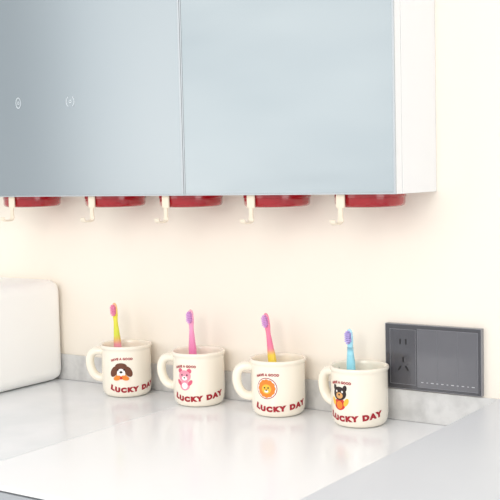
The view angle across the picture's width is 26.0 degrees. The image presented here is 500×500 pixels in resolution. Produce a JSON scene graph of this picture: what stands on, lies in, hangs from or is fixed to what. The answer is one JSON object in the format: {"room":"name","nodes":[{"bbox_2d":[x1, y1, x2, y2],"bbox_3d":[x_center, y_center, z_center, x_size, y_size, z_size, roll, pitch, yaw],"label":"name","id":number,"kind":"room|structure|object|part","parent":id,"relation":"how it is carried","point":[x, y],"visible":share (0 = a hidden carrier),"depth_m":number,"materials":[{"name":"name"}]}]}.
{"room":"bathroom","nodes":[
{"label":"bathroom","id":0,"kind":"room"},
{"bbox_2d":[0,0,499,423],"bbox_3d":[0.060,-0.229,1.504,3.000,2.520,0.100,2,5,34],"label":"wall","id":1,"kind":"structure","parent":0,"point":[433,258],"depth_m":1.46,"materials":[{"name":"paint"}]},
{"bbox_2d":[0,0,435,196],"bbox_3d":[-0.119,-0.320,1.489,0.756,0.487,0.111,2,5,34],"label":"upper cabinet","id":2,"kind":"object","parent":1,"relation":"attached to","point":[98,97],"visible":1,"depth_m":1.38,"materials":[{"name":"white paint"}]},
{"bbox_2d":[0,197,60,221],"bbox_3d":[-0.338,-0.065,1.657,0.099,0.037,0.088,-3,5,-22],"label":"cup holder","id":3,"kind":"object","parent":2,"relation":"attached to","point":[11,202],"visible":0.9,"depth_m":1.62,"materials":[{"name":"red plastic"}]},
{"bbox_3d":[-0.277,-0.318,1.531,0.444,0.482,0.001,2,5,34],"label":"mirror panel","id":4,"kind":"part","parent":2,"relation":"part of","materials":[{"name":"silver metal"}]},
{"bbox_3d":[-0.277,-0.319,1.531,0.448,0.487,0.002,2,5,34],"label":"door frame","id":5,"kind":"part","parent":2,"relation":"part of","materials":[{"name":"silver metal"}]},
{"bbox_2d":[80,196,145,222],"bbox_3d":[-0.194,-0.060,1.559,0.088,0.037,0.099,-1,4,0],"label":"cup holder","id":6,"kind":"object","parent":2,"relation":"attached to","point":[91,202],"visible":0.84,"depth_m":1.53,"materials":[{"name":"red plastic"}]},
{"bbox_2d":[154,195,222,222],"bbox_3d":[-0.081,-0.057,1.482,0.088,0.037,0.100,-1,4,4],"label":"cup holder","id":7,"kind":"object","parent":2,"relation":"attached to","point":[166,202],"visible":0.91,"depth_m":1.45,"materials":[{"name":"red plastic"}]},
{"bbox_2d":[239,195,310,223],"bbox_3d":[0.035,-0.054,1.403,0.088,0.037,0.100,-1,4,6],"label":"cup holder","id":8,"kind":"object","parent":2,"relation":"attached to","point":[250,201],"visible":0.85,"depth_m":1.37,"materials":[{"name":"red plastic"}]},
{"bbox_3d":[0.036,-0.310,1.319,0.303,0.482,0.001,2,5,34],"label":"mirror panel","id":9,"kind":"part","parent":2,"relation":"part of","materials":[{"name":"silver metal"}]},
{"bbox_3d":[0.036,-0.311,1.318,0.307,0.487,0.002,2,5,34],"label":"door frame","id":10,"kind":"part","parent":2,"relation":"part of","materials":[{"name":"silver metal"}]},
{"bbox_3d":[0.041,-0.311,1.325,0.308,0.487,0.015,2,5,34],"label":"door","id":11,"kind":"part","parent":2,"relation":"part of","materials":[{"name":"blue mirror"}]},
{"bbox_2d":[329,193,405,224],"bbox_3d":[0.147,-0.051,1.326,0.088,0.037,0.101,0,4,12],"label":"cup holder","id":12,"kind":"object","parent":2,"relation":"attached to","point":[346,200],"visible":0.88,"depth_m":1.29,"materials":[{"name":"red plastic"}]},
{"bbox_2d":[56,353,497,425],"bbox_3d":[-0.168,0.188,1.634,1.136,0.040,0.003,2,5,34],"label":"backsplash","id":13,"kind":"structure","parent":1,"relation":"attached to","point":[404,404],"depth_m":1.39,"materials":[{"name":"grey stone"}]},
{"bbox_2d":[385,322,483,396],"bbox_3d":[0.229,0.136,1.355,0.130,0.083,0.008,2,5,34],"label":"wall socket","id":14,"kind":"object","parent":1,"relation":"attached to","point":[432,358],"visible":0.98,"depth_m":1.35,"materials":[{"name":"grey plastic"}]},
{"bbox_3d":[0.194,0.135,1.375,0.036,0.070,0.001,2,5,34],"label":"socket plate","id":15,"kind":"part","parent":14,"relation":"part of","materials":[{"name":"grey plastic"}]},
{"bbox_2d":[417,329,478,392],"bbox_3d":[0.244,0.137,1.341,0.081,0.074,0.001,2,5,34],"label":"switch plate","id":16,"kind":"object","parent":14,"relation":"attached to","point":[447,359],"depth_m":1.34,"materials":[{"name":"grey plastic"}]},
{"bbox_3d":[-0.584,1.167,0.612,3.000,0.100,2.500,2,5,34],"label":"floor","id":17,"kind":"structure","parent":0,"visible":0},
{"bbox_2d":[0,491,42,499],"bbox_3d":[-0.285,0.638,1.466,1.110,0.814,0.476,2,5,34],"label":"vanity cabinet","id":18,"kind":"object","parent":17,"relation":"on","point":[4,495],"visible":0.15,"depth_m":1.14,"materials":[{"name":"silver metal"}]},
{"bbox_2d":[0,378,179,460],"bbox_3d":[-0.480,0.224,1.568,0.696,0.006,0.466,2,5,34],"label":"countertop","id":19,"kind":"structure","parent":18,"relation":"on","point":[41,415],"depth_m":1.49,"materials":[{"name":"grey stone"}]},
{"bbox_2d":[0,277,60,391],"bbox_3d":[-0.500,0.135,1.637,0.260,0.160,0.356,2,5,34],"label":"storage box","id":20,"kind":"object","parent":19,"relation":"on","point":[30,353],"visible":1,"depth_m":1.65,"materials":[{"name":"white plastic"}]},
{"bbox_2d":[86,339,151,396],"bbox_3d":[-0.189,0.174,1.599,0.093,0.075,0.075,2,5,34],"label":"mug","id":21,"kind":"object","parent":19,"relation":"on","point":[126,369],"visible":0.99,"depth_m":1.56,"materials":[{"name":"beige ceramic"}]},
{"bbox_3d":[-0.228,0.168,1.599,0.029,0.053,0.016,-1,4,7],"label":"handle","id":22,"kind":"part","parent":21,"relation":"part of","materials":[{"name":"beige ceramic"}]},
{"bbox_2d":[110,303,121,346],"bbox_3d":[-0.195,0.141,1.600,0.016,0.127,0.012,0,5,21],"label":"toothbrush","id":23,"kind":"object","parent":21,"relation":"in","point":[117,340],"visible":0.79,"depth_m":1.60,"materials":[{"name":"plastic"}]},
{"bbox_2d":[0,398,445,499],"bbox_3d":[-0.009,0.236,1.249,0.440,0.006,0.466,2,5,34],"label":"countertop","id":24,"kind":"structure","parent":18,"relation":"on","point":[225,450],"depth_m":1.24,"materials":[{"name":"white stone"}]},
{"bbox_2d":[157,346,224,406],"bbox_3d":[-0.080,0.177,1.525,0.096,0.075,0.075,2,5,34],"label":"mug","id":25,"kind":"object","parent":24,"relation":"on","point":[198,380],"visible":1,"depth_m":1.49,"materials":[{"name":"beige ceramic"}]},
{"bbox_3d":[-0.117,0.170,1.531,0.029,0.053,0.016,0,4,15],"label":"handle","id":26,"kind":"part","parent":25,"relation":"part of","materials":[{"name":"beige ceramic"}]},
{"bbox_2d":[186,309,196,353],"bbox_3d":[-0.081,0.146,1.523,0.013,0.125,0.012,1,5,29],"label":"toothbrush","id":27,"kind":"object","parent":25,"relation":"in","point":[189,315],"visible":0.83,"depth_m":1.52,"materials":[{"name":"plastic"}]},
{"bbox_2d":[232,352,305,416],"bbox_3d":[0.031,0.180,1.449,0.091,0.075,0.075,2,5,34],"label":"mug","id":28,"kind":"object","parent":24,"relation":"on","point":[277,388],"visible":1,"depth_m":1.42,"materials":[{"name":"beige ceramic"}]},
{"bbox_3d":[-0.009,0.174,1.446,0.029,0.053,0.016,-1,4,1],"label":"handle","id":29,"kind":"part","parent":28,"relation":"part of","materials":[{"name":"beige ceramic"}]},
{"bbox_2d":[261,313,276,361],"bbox_3d":[0.029,0.148,1.449,0.026,0.127,0.011,0,5,20],"label":"toothbrush","id":30,"kind":"object","parent":28,"relation":"in","point":[271,354],"visible":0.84,"depth_m":1.45,"materials":[{"name":"plastic"}]},
{"bbox_2d":[318,360,388,427],"bbox_3d":[0.137,0.182,1.383,0.076,0.075,0.090,-3,4,-19],"label":"mug","id":31,"kind":"object","parent":24,"relation":"on","point":[358,398],"visible":0.99,"depth_m":1.35,"materials":[{"name":"beige ceramic"}]},
{"bbox_3d":[0.102,0.175,1.404,0.029,0.053,0.017,2,5,34],"label":"handle","id":32,"kind":"part","parent":31,"relation":"part of","materials":[{"name":"beige ceramic"}]},
{"bbox_2d":[344,329,355,369],"bbox_3d":[0.129,0.157,1.381,0.012,0.114,0.012,2,5,37],"label":"toothbrush","id":33,"kind":"object","parent":31,"relation":"in","point":[349,335],"visible":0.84,"depth_m":1.38,"materials":[{"name":"plastic"}]},
{"bbox_2d":[300,399,499,499],"bbox_3d":[0.380,0.639,0.922,0.588,0.862,0.621,2,5,34],"label":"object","id":34,"kind":"object","parent":17,"relation":"on","point":[460,460],"visible":1,"depth_m":1.01,"materials":[{"name":"grey laminate"}]}
]}

